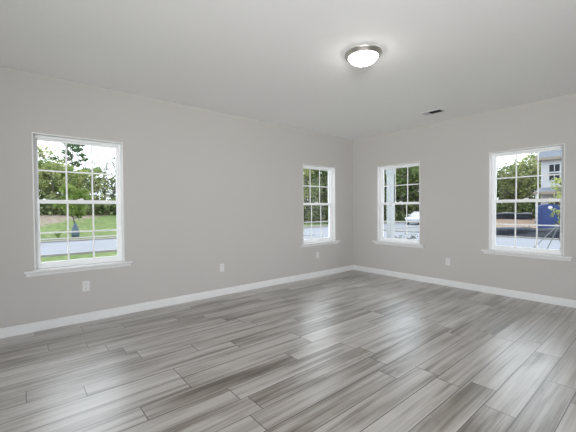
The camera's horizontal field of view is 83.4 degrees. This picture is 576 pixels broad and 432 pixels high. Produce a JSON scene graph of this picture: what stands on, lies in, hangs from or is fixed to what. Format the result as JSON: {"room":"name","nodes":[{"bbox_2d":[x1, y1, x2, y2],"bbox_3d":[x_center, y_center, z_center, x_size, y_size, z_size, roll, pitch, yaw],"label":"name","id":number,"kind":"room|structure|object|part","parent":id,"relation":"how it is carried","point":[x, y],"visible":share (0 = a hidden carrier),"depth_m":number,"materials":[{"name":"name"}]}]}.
{"room":"empty living room","nodes":[
{"label":"empty living room","id":0,"kind":"room"},
{"bbox_2d":[0,66,352,327],"bbox_3d":[-1.941,-0.160,4.177,8.870,2.743,0.170,-1,1,-40],"label":"wall","id":1,"kind":"structure","parent":0,"point":[204,189],"depth_m":4.35,"materials":[{"name":"paint"}]},
{"bbox_2d":[24,132,132,276],"bbox_3d":[-2.400,-0.131,3.752,1.050,1.532,0.223,-1,1,-40],"label":"window","id":2,"kind":"structure","parent":1,"relation":"in","point":[95,263],"depth_m":3.73,"materials":[{"name":"white paint"}]},
{"bbox_3d":[-2.458,-0.504,3.812,0.824,0.723,0.028,-1,1,-40],"label":"sash","id":3,"kind":"part","parent":2,"relation":"part of","materials":[{"name":"white plastic"}]},
{"bbox_3d":[-2.433,0.180,3.800,0.824,0.733,0.028,-1,1,-40],"label":"sash","id":4,"kind":"part","parent":2,"relation":"part of","materials":[{"name":"white plastic"}]},
{"bbox_3d":[-2.374,0.582,3.741,1.050,0.023,0.158,-1,1,-40],"label":"sill","id":5,"kind":"part","parent":2,"relation":"part of","materials":[{"name":"white paint"}]},
{"bbox_2d":[82,281,89,290],"bbox_3d":[-2.337,0.811,3.742,0.072,0.116,0.009,-1,1,-40],"label":"wall outlet","id":6,"kind":"object","parent":1,"relation":"attached to","point":[85,284],"visible":1,"depth_m":3.74,"materials":[{"name":"white plastic"}]},
{"bbox_2d":[0,265,353,338],"bbox_3d":[-1.937,1.165,4.076,8.700,0.098,0.018,-1,1,-40],"label":"baseboard","id":7,"kind":"structure","parent":1,"relation":"attached to","point":[85,317],"depth_m":4.16,"materials":[{"name":"white paint"}]},
{"bbox_2d":[220,264,223,271],"bbox_3d":[-0.992,0.779,4.868,0.072,0.116,0.009,-1,1,-40],"label":"wall outlet","id":8,"kind":"object","parent":1,"relation":"attached to","point":[221,265],"visible":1,"depth_m":4.86,"materials":[{"name":"white plastic"}]},
{"bbox_2d":[300,164,339,247],"bbox_3d":[0.578,-0.198,6.246,1.050,1.532,0.223,-1,1,-40],"label":"window","id":9,"kind":"structure","parent":1,"relation":"in","point":[329,240],"depth_m":6.42,"materials":[{"name":"white paint"}]},
{"bbox_3d":[0.520,-0.571,6.306,0.824,0.723,0.028,-1,1,-40],"label":"sash","id":10,"kind":"part","parent":9,"relation":"part of","materials":[{"name":"white plastic"}]},
{"bbox_3d":[0.534,-0.226,6.299,0.856,1.454,0.075,-1,1,-40],"label":"frame","id":11,"kind":"part","parent":9,"relation":"part of","materials":[{"name":"white plastic"}]},
{"bbox_3d":[0.545,0.113,6.294,0.824,0.733,0.028,-1,1,-40],"label":"sash","id":12,"kind":"part","parent":9,"relation":"part of","materials":[{"name":"white plastic"}]},
{"bbox_3d":[0.604,0.515,6.235,1.050,0.023,0.158,-1,1,-40],"label":"sill","id":13,"kind":"part","parent":9,"relation":"part of","materials":[{"name":"white paint"}]},
{"bbox_2d":[0,270,575,431],"bbox_3d":[0.434,1.393,1.250,9.040,0.280,7.740,-1,1,-40],"label":"floor","id":14,"kind":"structure","parent":0,"point":[352,350],"depth_m":2.65,"materials":[{"name":"grey wood"}]},
{"bbox_2d":[0,0,575,139],"bbox_3d":[0.415,-1.565,1.194,9.040,0.150,7.740,-1,1,-40],"label":"ceiling","id":15,"kind":"structure","parent":0,"point":[281,62],"depth_m":3.02,"materials":[{"name":"paint"}]},
{"bbox_2d":[345,44,381,66],"bbox_3d":[0.706,-1.466,3.038,0.344,0.122,0.344,-1,1,-40],"label":"ceiling light","id":16,"kind":"object","parent":15,"relation":"attached to","point":[366,54],"visible":1,"depth_m":2.95,"materials":[{"name":"white glass"}]},
{"bbox_3d":[0.706,-1.461,3.038,0.268,0.076,0.268,-1,1,-40],"label":"lamp shade","id":17,"kind":"part","parent":16,"relation":"part of","materials":[{"name":"white glass"}]},
{"bbox_2d":[420,109,444,115],"bbox_3d":[2.186,-1.566,4.882,0.170,0.012,0.300,-1,1,-40],"label":"ceiling vent","id":18,"kind":"object","parent":15,"relation":"in","point":[435,110],"visible":1,"depth_m":4.88,"materials":[{"name":"white metal"}]},
{"bbox_2d":[353,93,575,299],"bbox_3d":[3.824,-0.195,4.069,0.170,2.743,7.400,-1,1,-40],"label":"wall","id":19,"kind":"structure","parent":0,"point":[452,154],"depth_m":5.14,"materials":[{"name":"paint"}]},
{"bbox_2d":[372,161,424,247],"bbox_3d":[2.092,-0.205,6.088,0.223,1.532,1.050,-1,1,-40],"label":"window","id":20,"kind":"structure","parent":19,"relation":"in","point":[381,239],"depth_m":6.23,"materials":[{"name":"white paint"}]},
{"bbox_3d":[2.071,0.508,6.080,0.158,0.023,1.050,-1,1,-40],"label":"sill","id":21,"kind":"part","parent":20,"relation":"part of","materials":[{"name":"white paint"}]},
{"bbox_3d":[2.144,-0.233,6.131,0.075,1.454,0.856,-1,1,-40],"label":"frame","id":22,"kind":"part","parent":20,"relation":"part of","materials":[{"name":"white plastic"}]},
{"bbox_3d":[2.136,0.106,6.129,0.028,0.733,0.824,-1,1,-40],"label":"sash","id":23,"kind":"part","parent":20,"relation":"part of","materials":[{"name":"white plastic"}]},
{"bbox_3d":[2.156,-0.579,6.136,0.028,0.723,0.824,-1,1,-40],"label":"sash","id":24,"kind":"part","parent":20,"relation":"part of","materials":[{"name":"white plastic"}]},
{"bbox_2d":[354,265,575,307],"bbox_3d":[3.766,1.129,4.027,0.018,0.098,7.382,-1,1,-40],"label":"baseboard","id":25,"kind":"structure","parent":19,"relation":"attached to","point":[499,291],"depth_m":5.00,"materials":[{"name":"white paint"}]},
{"bbox_2d":[481,143,572,261],"bbox_3d":[3.357,-0.184,4.578,0.223,1.532,1.050,-1,1,-40],"label":"window","id":26,"kind":"structure","parent":19,"relation":"in","point":[550,254],"depth_m":4.60,"materials":[{"name":"white paint"}]},
{"bbox_3d":[3.337,0.529,4.570,0.158,0.023,1.050,-1,1,-40],"label":"sill","id":27,"kind":"part","parent":26,"relation":"part of","materials":[{"name":"white paint"}]},
{"bbox_3d":[3.401,0.126,4.619,0.028,0.733,0.824,-1,1,-40],"label":"sash","id":28,"kind":"part","parent":26,"relation":"part of","materials":[{"name":"white plastic"}]},
{"bbox_3d":[3.421,-0.558,4.626,0.028,0.723,0.824,-1,1,-40],"label":"sash","id":29,"kind":"part","parent":26,"relation":"part of","materials":[{"name":"white plastic"}]},
{"label":"outside","id":30,"kind":"structure","parent":0,"visible":0},
{"bbox_2d":[395,227,418,230],"bbox_3d":[23.860,1.248,16.307,13.450,0.130,35.600,-1,1,-40],"label":"pavement","id":31,"kind":"structure","parent":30,"point":[413,228],"depth_m":26.10,"materials":[{"name":"concrete"}]},
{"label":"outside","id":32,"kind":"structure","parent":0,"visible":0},
{"bbox_2d":[40,225,325,239],"bbox_3d":[-13.780,1.431,20.328,54.000,0.100,0.900,-1,1,-40],"label":"footpath","id":33,"kind":"structure","parent":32,"point":[309,225],"depth_m":20.66,"materials":[{"name":"concrete"}]},
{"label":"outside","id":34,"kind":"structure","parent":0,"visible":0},
{"bbox_2d":[40,213,535,261],"bbox_3d":[6.728,0.114,47.210,120.000,1.660,105.000,-1,1,-40],"label":"ground","id":35,"kind":"structure","parent":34,"point":[54,223],"depth_m":27.82,"materials":[{"name":"green plant"}]},
{"bbox_2d":[38,159,58,199],"bbox_3d":[-28.143,-3.347,35.370,6.231,6.815,5.067,-1,1,-12],"label":"leafy tree","id":36,"kind":"object","parent":35,"relation":"on","point":[40,161],"visible":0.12,"depth_m":34.99,"materials":[{"name":"green plant"}]},
{"bbox_2d":[38,143,61,193],"bbox_3d":[-31.129,-4.469,38.399,7.030,9.142,7.612,0,1,32],"label":"tree","id":37,"kind":"object","parent":35,"relation":"on","point":[40,150],"visible":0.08,"depth_m":39.55,"materials":[{"name":"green plant"}]},
{"bbox_2d":[38,151,73,188],"bbox_3d":[-28.896,-3.734,37.726,5.812,7.582,4.538,0,1,-4],"label":"tree","id":38,"kind":"object","parent":35,"relation":"on","point":[42,151],"visible":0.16,"depth_m":37.47,"materials":[{"name":"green plant"}]},
{"bbox_2d":[38,159,77,199],"bbox_3d":[-25.185,-3.160,34.565,4.592,6.422,3.782,0,1,11],"label":"tree","id":39,"kind":"object","parent":35,"relation":"on","point":[58,175],"visible":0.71,"depth_m":34.34,"materials":[{"name":"green plant"}]},
{"bbox_2d":[40,159,93,199],"bbox_3d":[-26.726,-3.261,38.291,6.252,6.496,6.138,0,1,5],"label":"leafy tree","id":40,"kind":"object","parent":35,"relation":"on","point":[48,162],"visible":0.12,"depth_m":37.18,"materials":[{"name":"green plant"}]},
{"bbox_2d":[48,143,89,170],"bbox_3d":[-27.783,-5.188,41.494,4.536,9.802,4.609,0,1,0],"label":"pine tree","id":41,"kind":"object","parent":35,"relation":"on","point":[78,149],"visible":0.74,"depth_m":41.26,"materials":[{"name":"green plant"}]},
{"bbox_2d":[50,164,91,195],"bbox_3d":[-24.886,-2.977,37.401,4.039,5.889,4.967,-1,1,-20],"label":"leafy tree","id":42,"kind":"object","parent":35,"relation":"on","point":[74,178],"visible":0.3,"depth_m":36.82,"materials":[{"name":"green plant"}]},
{"bbox_2d":[51,184,93,223],"bbox_3d":[-14.096,-0.214,21.158,2.288,3.829,2.002,-1,1,-40],"label":"sapling","id":43,"kind":"object","parent":35,"relation":"on","point":[73,194],"visible":0.73,"depth_m":20.92,"materials":[{"name":"green plant"}]},
{"bbox_2d":[71,223,79,236],"bbox_3d":[-13.984,0.945,21.259,0.470,0.900,0.463,-1,1,-40],"label":"bag","id":44,"kind":"object","parent":35,"relation":"on","point":[75,227],"visible":0.85,"depth_m":21.12,"materials":[{"name":"blue plastic"}]},
{"bbox_2d":[67,170,110,205],"bbox_3d":[-22.724,-2.760,37.169,4.389,5.397,4.054,-1,1,-40],"label":"tree","id":45,"kind":"object","parent":35,"relation":"on","point":[79,181],"visible":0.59,"depth_m":36.96,"materials":[{"name":"green plant"}]},
{"bbox_2d":[65,167,113,198],"bbox_3d":[-25.225,-3.267,41.025,5.791,6.375,5.686,-1,1,-13],"label":"leafy tree","id":46,"kind":"object","parent":35,"relation":"on","point":[95,168],"visible":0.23,"depth_m":40.82,"materials":[{"name":"green plant"}]},
{"bbox_2d":[79,168,115,199],"bbox_3d":[-22.126,-2.981,38.289,4.289,5.830,3.435,-1,1,-29],"label":"tree","id":47,"kind":"object","parent":35,"relation":"on","point":[103,168],"visible":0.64,"depth_m":38.04,"materials":[{"name":"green plant"}]},
{"bbox_2d":[85,154,115,198],"bbox_3d":[-23.561,-4.206,42.254,5.065,8.329,6.324,0,1,31],"label":"tree","id":48,"kind":"object","parent":35,"relation":"on","point":[114,154],"visible":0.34,"depth_m":41.52,"materials":[{"name":"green plant"}]},
{"bbox_2d":[88,152,115,196],"bbox_3d":[-21.686,-3.945,40.051,6.166,7.840,4.814,0,1,6],"label":"tree","id":49,"kind":"object","parent":35,"relation":"on","point":[111,185],"visible":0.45,"depth_m":39.80,"materials":[{"name":"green plant"}]},
{"bbox_2d":[106,175,115,197],"bbox_3d":[-23.954,-3.235,46.325,5.258,6.126,4.276,0,1,11],"label":"leafy tree","id":50,"kind":"object","parent":35,"relation":"on","point":[107,175],"visible":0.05,"depth_m":45.31,"materials":[{"name":"green plant"}]},
{"bbox_2d":[39,193,540,223],"bbox_3d":[1.784,-0.544,44.249,70.768,4.937,21.944,-1,1,-9],"label":"undergrowth","id":51,"kind":"object","parent":35,"relation":"on","point":[47,209],"visible":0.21,"depth_m":40.24,"materials":[{"name":"green plant"}]},
{"bbox_2d":[303,169,320,205],"bbox_3d":[0.881,-3.773,44.054,8.396,9.586,6.827,-1,1,-39],"label":"leafy tree","id":52,"kind":"object","parent":35,"relation":"on","point":[307,169],"visible":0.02,"depth_m":43.29,"materials":[{"name":"green plant"}]},
{"bbox_2d":[303,169,324,221],"bbox_3d":[2.183,-2.796,40.657,4.550,7.954,5.524,0,1,14],"label":"tree","id":53,"kind":"object","parent":35,"relation":"on","point":[305,172],"visible":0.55,"depth_m":40.01,"materials":[{"name":"green plant"}]},
{"bbox_2d":[303,169,327,210],"bbox_3d":[5.617,-3.682,41.553,7.121,9.864,8.757,0,1,33],"label":"leafy tree","id":54,"kind":"object","parent":35,"relation":"on","point":[317,171],"visible":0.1,"depth_m":40.78,"materials":[{"name":"green plant"}]},
{"bbox_2d":[312,176,327,213],"bbox_3d":[5.038,-2.156,42.380,4.710,6.440,4.350,-1,1,-15],"label":"tree","id":55,"kind":"object","parent":35,"relation":"on","point":[314,183],"visible":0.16,"depth_m":41.65,"materials":[{"name":"green plant"}]},
{"bbox_2d":[384,166,418,216],"bbox_3d":[16.472,-4.862,48.752,10.764,12.028,10.963,0,1,5],"label":"leafy tree","id":56,"kind":"object","parent":35,"relation":"on","point":[405,168],"visible":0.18,"depth_m":46.35,"materials":[{"name":"green plant"}]},
{"bbox_2d":[384,168,418,213],"bbox_3d":[15.064,-5.099,49.595,10.642,12.436,8.654,-1,1,-37],"label":"leafy tree","id":57,"kind":"object","parent":35,"relation":"on","point":[400,175],"visible":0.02,"depth_m":47.05,"materials":[{"name":"green plant"}]},
{"bbox_2d":[384,166,418,219],"bbox_3d":[16.076,-3.716,47.273,7.853,9.648,6.132,-1,1,-35],"label":"tree","id":58,"kind":"object","parent":35,"relation":"on","point":[403,176],"visible":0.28,"depth_m":46.93,"materials":[{"name":"green plant"}]},
{"bbox_2d":[395,233,417,239],"bbox_3d":[3.216,1.150,8.854,1.453,1.371,1.206,-1,1,-29],"label":"shrub","id":59,"kind":"object","parent":35,"relation":"on","point":[405,233],"visible":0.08,"depth_m":8.88,"materials":[{"name":"grey plant"}]},
{"bbox_2d":[398,166,418,210],"bbox_3d":[19.589,-4.293,51.097,9.476,10.651,7.706,-1,1,-10],"label":"leafy tree","id":60,"kind":"object","parent":35,"relation":"on","point":[418,166],"visible":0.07,"depth_m":49.06,"materials":[{"name":"green plant"}]},
{"bbox_2d":[400,167,418,200],"bbox_3d":[20.989,-4.246,48.446,9.668,10.655,9.492,-1,1,-28],"label":"leafy tree","id":61,"kind":"object","parent":35,"relation":"on","point":[409,167],"visible":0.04,"depth_m":47.65,"materials":[{"name":"green plant"}]},
{"bbox_2d":[401,167,418,209],"bbox_3d":[18.982,-3.611,48.039,5.138,9.340,6.237,0,1,24],"label":"tree","id":62,"kind":"object","parent":35,"relation":"on","point":[411,179],"visible":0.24,"depth_m":47.41,"materials":[{"name":"green plant"}]},
{"bbox_2d":[497,160,507,190],"bbox_3d":[28.579,-3.486,45.759,6.948,8.589,5.425,-1,1,-23],"label":"tree","id":63,"kind":"object","parent":35,"relation":"on","point":[506,160],"visible":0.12,"depth_m":44.74,"materials":[{"name":"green plant"}]},
{"bbox_2d":[497,170,512,203],"bbox_3d":[30.408,-3.103,47.233,5.230,7.544,6.432,-1,1,-7],"label":"leafy tree","id":64,"kind":"object","parent":35,"relation":"on","point":[500,198],"visible":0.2,"depth_m":45.17,"materials":[{"name":"green plant"}]},
{"bbox_2d":[496,212,532,219],"bbox_3d":[24.339,0.195,41.719,0.888,1.516,12.022,-1,1,-38],"label":"fence","id":65,"kind":"object","parent":35,"relation":"on","point":[505,215],"visible":0.25,"depth_m":38.51,"materials":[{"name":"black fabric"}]},
{"bbox_2d":[497,169,536,208],"bbox_3d":[31.277,-3.037,44.789,5.311,7.206,5.751,0,1,34],"label":"tree","id":66,"kind":"object","parent":35,"relation":"on","point":[503,186],"visible":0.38,"depth_m":44.02,"materials":[{"name":"green plant"}]},
{"bbox_2d":[497,159,540,209],"bbox_3d":[30.029,-3.331,41.952,6.059,7.933,4.731,0,1,18],"label":"tree","id":67,"kind":"object","parent":35,"relation":"on","point":[531,184],"visible":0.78,"depth_m":41.84,"materials":[{"name":"green plant"}]},
{"bbox_2d":[497,163,540,198],"bbox_3d":[33.035,-3.655,46.305,8.458,8.411,8.305,-1,1,-8],"label":"leafy tree","id":68,"kind":"object","parent":35,"relation":"on","point":[506,163],"visible":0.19,"depth_m":45.31,"materials":[{"name":"green plant"}]},
{"bbox_2d":[500,153,540,212],"bbox_3d":[31.953,-3.890,42.432,6.293,9.084,5.351,-1,1,-9],"label":"tree","id":69,"kind":"object","parent":35,"relation":"on","point":[531,170],"visible":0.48,"depth_m":42.35,"materials":[{"name":"green plant"}]},
{"bbox_2d":[510,153,540,198],"bbox_3d":[35.809,-4.413,45.678,9.288,10.015,9.119,0,1,20],"label":"leafy tree","id":70,"kind":"object","parent":35,"relation":"on","point":[534,153],"visible":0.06,"depth_m":45.77,"materials":[{"name":"green plant"}]},
{"bbox_2d":[496,226,559,237],"bbox_3d":[16.827,1.051,15.098,0.325,0.920,16.821,-1,1,-39],"label":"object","id":71,"kind":"object","parent":35,"relation":"on","point":[502,231],"visible":0.36,"depth_m":18.66,"materials":[{"name":"black fabric"}]},
{"bbox_2d":[533,150,561,222],"bbox_3d":[32.378,-4.120,31.654,12.600,10.033,11.200,-1,1,-40],"label":"house","id":72,"kind":"structure","parent":35,"relation":"on","point":[551,161],"depth_m":32.32,"materials":[{"name":"white"}]},
{"bbox_3d":[26.511,-4.343,32.163,0.025,1.570,0.820,-1,1,-40],"label":"pane","id":73,"kind":"part","parent":72,"relation":"part of","materials":[{"name":"glass"}]},
{"bbox_2d":[538,203,559,227],"bbox_3d":[16.546,0.290,20.487,1.276,2.200,1.342,0,1,34],"label":"portable toilet","id":74,"kind":"object","parent":35,"relation":"on","point":[544,212],"visible":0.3,"depth_m":20.03,"materials":[{"name":"blue plastic"}]},
{"bbox_3d":[16.203,0.412,19.981,0.792,1.660,0.060,0,1,34],"label":"door","id":75,"kind":"part","parent":74,"relation":"part of","materials":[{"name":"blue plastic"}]},
{"bbox_2d":[549,177,561,239],"bbox_3d":[9.810,0.051,11.594,1.311,3.268,1.065,-1,1,-20],"label":"sapling","id":76,"kind":"object","parent":35,"relation":"on","point":[558,180],"visible":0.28,"depth_m":11.74,"materials":[{"name":"green plant"}]},
{"bbox_3d":[2.192,1.475,7.877,2.100,0.480,4.300,-1,1,-40],"label":"floor","id":77,"kind":"structure","parent":35,"relation":"on","visible":0},
{"bbox_2d":[386,169,394,237],"bbox_3d":[2.508,-0.049,7.926,0.190,2.560,0.190,-1,1,-40],"label":"porch column","id":78,"kind":"structure","parent":77,"relation":"on","point":[390,173],"depth_m":7.87,"materials":[{"name":"white paint"}]},
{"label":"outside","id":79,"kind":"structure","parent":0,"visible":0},
{"bbox_2d":[304,235,328,238],"bbox_3d":[10.711,1.494,8.297,4.300,0.115,31.198,-1,1,-40],"label":"pavement","id":80,"kind":"structure","parent":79,"point":[313,236],"depth_m":20.00,"materials":[{"name":"concrete"}]},
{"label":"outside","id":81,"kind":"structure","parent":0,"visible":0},
{"bbox_2d":[41,223,559,254],"bbox_3d":[15.397,1.373,13.525,90.000,0.095,42.200,-1,1,-40],"label":"street","id":82,"kind":"structure","parent":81,"point":[108,244],"depth_m":16.32,"materials":[{"name":"grey asphalt"}]},
{"bbox_2d":[40,222,558,256],"bbox_3d":[15.326,1.335,13.608,90.000,0.170,42.420,-1,1,-40],"label":"kerb","id":83,"kind":"object","parent":82,"relation":"on","point":[111,250],"visible":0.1,"depth_m":17.74,"materials":[{"name":"concrete"}]},
{"bbox_2d":[405,211,418,223],"bbox_3d":[14.732,0.186,35.910,4.580,1.427,2.140,-1,2,-44],"label":"car","id":84,"kind":"object","parent":82,"relation":"on","point":[414,216],"visible":0.39,"depth_m":34.69,"materials":[{"name":"white paint"}]}
]}

